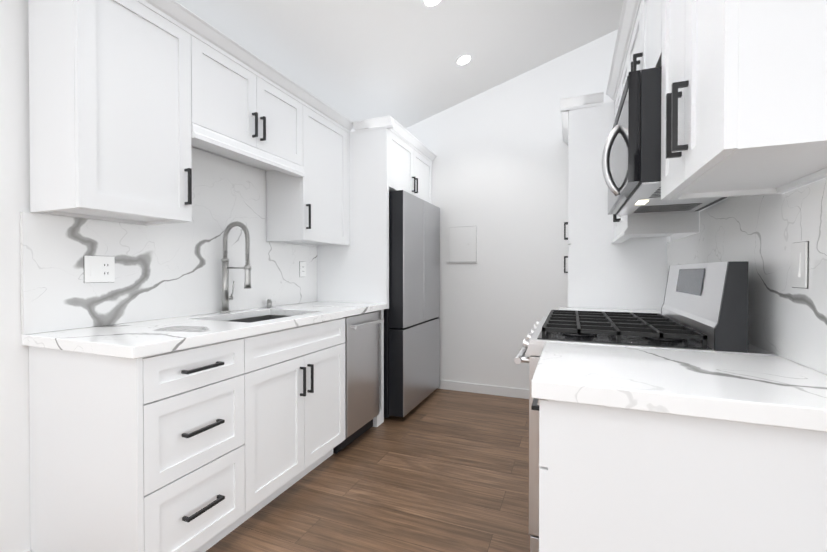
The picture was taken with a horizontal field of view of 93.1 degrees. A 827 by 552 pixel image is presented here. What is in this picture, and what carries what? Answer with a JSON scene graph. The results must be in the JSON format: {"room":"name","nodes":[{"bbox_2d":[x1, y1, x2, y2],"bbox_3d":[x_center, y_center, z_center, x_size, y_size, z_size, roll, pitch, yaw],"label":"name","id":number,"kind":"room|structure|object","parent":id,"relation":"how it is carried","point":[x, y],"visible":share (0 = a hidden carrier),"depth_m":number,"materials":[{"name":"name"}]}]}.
{"room":"kitchen","nodes":[
{"label":"kitchen","id":0,"kind":"room"},
{"bbox_2d":[0,0,354,551],"bbox_3d":[-1.602,-0.119,1.363,0.120,2.515,6.050,0,1,22],"label":"wall","id":1,"kind":"structure","parent":0,"point":[14,351],"depth_m":1.47,"materials":[{"name":"paint"}]},
{"bbox_2d":[28,0,195,223],"bbox_3d":[-1.237,-0.711,1.638,0.304,0.906,0.445,0,1,22],"label":"upper cabinet","id":2,"kind":"object","parent":1,"relation":"attached to","point":[131,102],"depth_m":1.49,"materials":[{"name":"white paint"}]},
{"bbox_2d":[20,147,316,334],"bbox_3d":[-1.135,-0.245,2.330,0.018,0.917,1.840,0,1,22],"label":"backsplash","id":3,"kind":"structure","parent":1,"relation":"attached to","point":[163,271],"depth_m":2.02,"materials":[{"name":"stone"}]},
{"bbox_2d":[84,255,114,282],"bbox_3d":[-1.369,-0.030,1.711,0.010,0.118,0.119,0,1,22],"label":"electrical outlet","id":4,"kind":"object","parent":3,"relation":"attached to","point":[99,269],"visible":1,"depth_m":1.71,"materials":[{"name":"white plastic"}]},
{"bbox_2d":[299,261,305,276],"bbox_3d":[-0.848,-0.052,3.005,0.007,0.118,0.073,0,1,22],"label":"electrical outlet","id":5,"kind":"object","parent":3,"relation":"attached to","point":[302,267],"visible":1,"depth_m":3.00,"materials":[{"name":"white plastic"}]},
{"bbox_2d":[196,20,307,171],"bbox_3d":[-1.004,-0.937,2.213,0.304,0.465,0.800,0,1,22],"label":"upper cabinet","id":6,"kind":"object","parent":1,"relation":"attached to","point":[247,113],"depth_m":2.10,"materials":[{"name":"white paint"}]},
{"bbox_2d":[266,96,351,246],"bbox_3d":[-0.747,-0.713,2.852,0.304,0.926,0.573,0,1,22],"label":"upper cabinet","id":7,"kind":"object","parent":1,"relation":"attached to","point":[310,205],"depth_m":2.69,"materials":[{"name":"white paint"}]},
{"bbox_2d":[205,388,530,551],"bbox_3d":[-0.387,1.193,0.885,2.740,0.100,6.290,0,1,22],"label":"floor","id":8,"kind":"structure","parent":0,"point":[440,470],"depth_m":2.06,"materials":[{"name":"wood"}]},
{"bbox_2d":[29,337,260,551],"bbox_3d":[-1.093,0.699,1.628,0.629,0.875,0.509,0,1,22],"label":"base cabinet","id":9,"kind":"object","parent":8,"relation":"on","point":[200,433],"depth_m":1.42,"materials":[{"name":"white paint"}]},
{"bbox_2d":[21,301,386,360],"bbox_3d":[-0.845,0.235,2.217,0.644,0.040,1.840,0,1,22],"label":"countertop","id":10,"kind":"structure","parent":9,"relation":"on","point":[132,341],"depth_m":1.59,"materials":[{"name":"white stone"}]},
{"bbox_2d":[218,221,250,312],"bbox_3d":[-1.017,-0.050,2.264,0.220,0.529,0.089,0,1,22],"label":"faucet","id":11,"kind":"object","parent":10,"relation":"on","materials":[{"name":"silver metal"}]},
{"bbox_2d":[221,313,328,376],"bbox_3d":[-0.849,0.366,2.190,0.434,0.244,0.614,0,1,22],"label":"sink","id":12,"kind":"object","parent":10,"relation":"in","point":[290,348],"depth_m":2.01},
{"bbox_2d":[261,309,380,456],"bbox_3d":[-0.631,0.690,2.761,0.637,0.871,0.468,0,1,22],"label":"base cabinet","id":13,"kind":"object","parent":8,"relation":"on","point":[319,408],"depth_m":2.31,"materials":[{"name":"white paint"}]},
{"bbox_2d":[333,311,383,453],"bbox_3d":[-0.580,0.690,2.754,0.639,0.871,0.443,0,1,22],"label":"dishwasher","id":14,"kind":"object","parent":13,"relation":"in","point":[361,329],"depth_m":2.60,"materials":[{"name":"silver metal"}]},
{"bbox_2d":[315,116,436,423],"bbox_3d":[-0.293,-0.032,3.512,0.695,2.300,1.078,0,1,22],"label":"surround","id":15,"kind":"object","parent":8,"relation":"on","point":[388,154],"visible":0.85,"depth_m":3.03,"materials":[{"name":"white paint"}]},
{"bbox_2d":[384,190,439,417],"bbox_3d":[-0.245,0.230,3.520,0.724,1.775,0.889,0,1,22],"label":"fridge","id":16,"kind":"object","parent":8,"relation":"on","point":[411,348],"visible":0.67,"depth_m":3.12,"materials":[{"name":"silver metal"}]},
{"bbox_2d":[560,91,670,310],"bbox_3d":[1.434,-0.026,2.900,0.637,2.300,0.917,0,1,22],"label":"pantry","id":17,"kind":"object","parent":8,"relation":"on","point":[603,272],"visible":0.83,"depth_m":2.55,"materials":[{"name":"white paint"}]},
{"bbox_2d":[514,261,777,551],"bbox_3d":[0.833,0.545,1.599,0.733,1.183,0.756,0,1,22],"label":"range","id":18,"kind":"object","parent":8,"relation":"on","point":[704,307],"visible":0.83,"depth_m":1.36,"materials":[{"name":"silver metal"}]},
{"bbox_2d":[531,399,826,551],"bbox_3d":[0.665,0.705,0.991,0.628,0.875,0.493,0,1,22],"label":"base cabinet","id":19,"kind":"object","parent":8,"relation":"on","point":[652,450],"depth_m":0.78,"materials":[{"name":"white paint"}]},
{"bbox_2d":[559,307,660,313],"bbox_3d":[1.157,0.235,2.225,0.643,0.040,0.644,0,1,22],"label":"countertop","id":20,"kind":"structure","parent":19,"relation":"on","point":[560,308],"depth_m":2.42,"materials":[{"name":"white stone"}]},
{"bbox_2d":[532,342,826,434],"bbox_3d":[0.653,0.247,0.979,0.643,0.040,0.516,0,1,22],"label":"countertop","id":21,"kind":"structure","parent":19,"relation":"on","point":[783,393],"depth_m":0.84,"materials":[{"name":"white stone"}]},
{"bbox_2d":[175,0,623,129],"bbox_3d":[-0.387,-1.794,0.856,2.740,0.911,6.290,0,1,22],"label":"ceiling","id":22,"kind":"structure","parent":0,"point":[354,60],"depth_m":2.83,"materials":[{"name":"paint"}]},
{"bbox_2d":[421,0,443,9],"bbox_3d":[0.119,-1.708,2.416,0.151,0.048,0.156,0,1,22],"label":"recessed light","id":23,"kind":"object","parent":22,"relation":"in","point":[429,4],"visible":1,"depth_m":2.45,"materials":[{"name":"white"}]},
{"bbox_2d":[454,53,472,66],"bbox_3d":[0.400,-1.715,3.111,0.151,0.048,0.156,0,1,22],"label":"recessed light","id":24,"kind":"object","parent":22,"relation":"in","point":[464,59],"visible":0.96,"depth_m":3.11,"materials":[{"name":"white"}]},
{"bbox_2d":[405,29,617,388],"bbox_3d":[0.768,-0.523,3.729,2.740,3.277,0.120,0,1,22],"label":"wall","id":25,"kind":"structure","parent":0,"point":[500,169],"depth_m":3.63,"materials":[{"name":"paint"}]},
{"bbox_2d":[448,225,477,262],"bbox_3d":[0.472,-0.305,3.773,0.290,0.360,0.021,0,1,22],"label":"electrical panel","id":26,"kind":"object","parent":25,"relation":"attached to","point":[462,244],"visible":1,"depth_m":3.76,"materials":[{"name":"paint"}]},
{"bbox_2d":[438,380,528,398],"bbox_3d":[0.761,1.074,3.675,1.200,0.085,0.012,0,1,22],"label":"baseboard","id":27,"kind":"structure","parent":25,"relation":"attached to","point":[488,389],"depth_m":3.70,"materials":[{"name":"white wood"}]},
{"bbox_2d":[671,177,826,355],"bbox_3d":[0.828,-0.486,0.378,0.120,3.268,6.050,0,1,22],"label":"wall","id":28,"kind":"structure","parent":0,"point":[675,236],"depth_m":1.95,"materials":[{"name":"paint"}]},
{"bbox_2d":[626,0,653,79],"bbox_3d":[1.034,-0.924,1.493,0.290,0.478,0.760,0,1,22],"label":"upper cabinet","id":29,"kind":"object","parent":28,"relation":"attached to","point":[640,26],"depth_m":1.54,"materials":[{"name":"white paint"}]},
{"bbox_2d":[602,66,726,215],"bbox_3d":[0.965,-0.468,1.526,0.434,0.355,0.756,0,1,22],"label":"microwave","id":30,"kind":"object","parent":29,"relation":"attached to","point":[631,161],"visible":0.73,"depth_m":1.25,"materials":[{"name":"black"}]},
{"bbox_2d":[610,40,698,239],"bbox_3d":[1.300,-0.704,2.152,0.290,0.930,0.654,0,1,22],"label":"upper cabinet","id":31,"kind":"object","parent":28,"relation":"attached to","point":[626,227],"depth_m":1.89,"materials":[{"name":"white paint"}]},
{"bbox_2d":[654,0,826,199],"bbox_3d":[0.791,-0.699,0.891,0.290,0.916,0.538,0,1,22],"label":"upper cabinet","id":32,"kind":"object","parent":28,"relation":"attached to","point":[743,97],"depth_m":0.73,"materials":[{"name":"white paint"}]},
{"bbox_2d":[667,178,826,374],"bbox_3d":[1.141,-0.033,1.349,0.018,0.512,2.276,0,1,22],"label":"backsplash","id":33,"kind":"structure","parent":28,"relation":"attached to","point":[760,234],"depth_m":1.12,"materials":[{"name":"stone"}]},
{"bbox_2d":[790,241,808,288],"bbox_3d":[0.987,-0.028,1.005,0.010,0.118,0.073,0,1,22],"label":"light switch","id":34,"kind":"object","parent":33,"relation":"attached to","point":[799,258],"visible":1,"depth_m":0.99,"materials":[{"name":"white plastic"}]}
]}

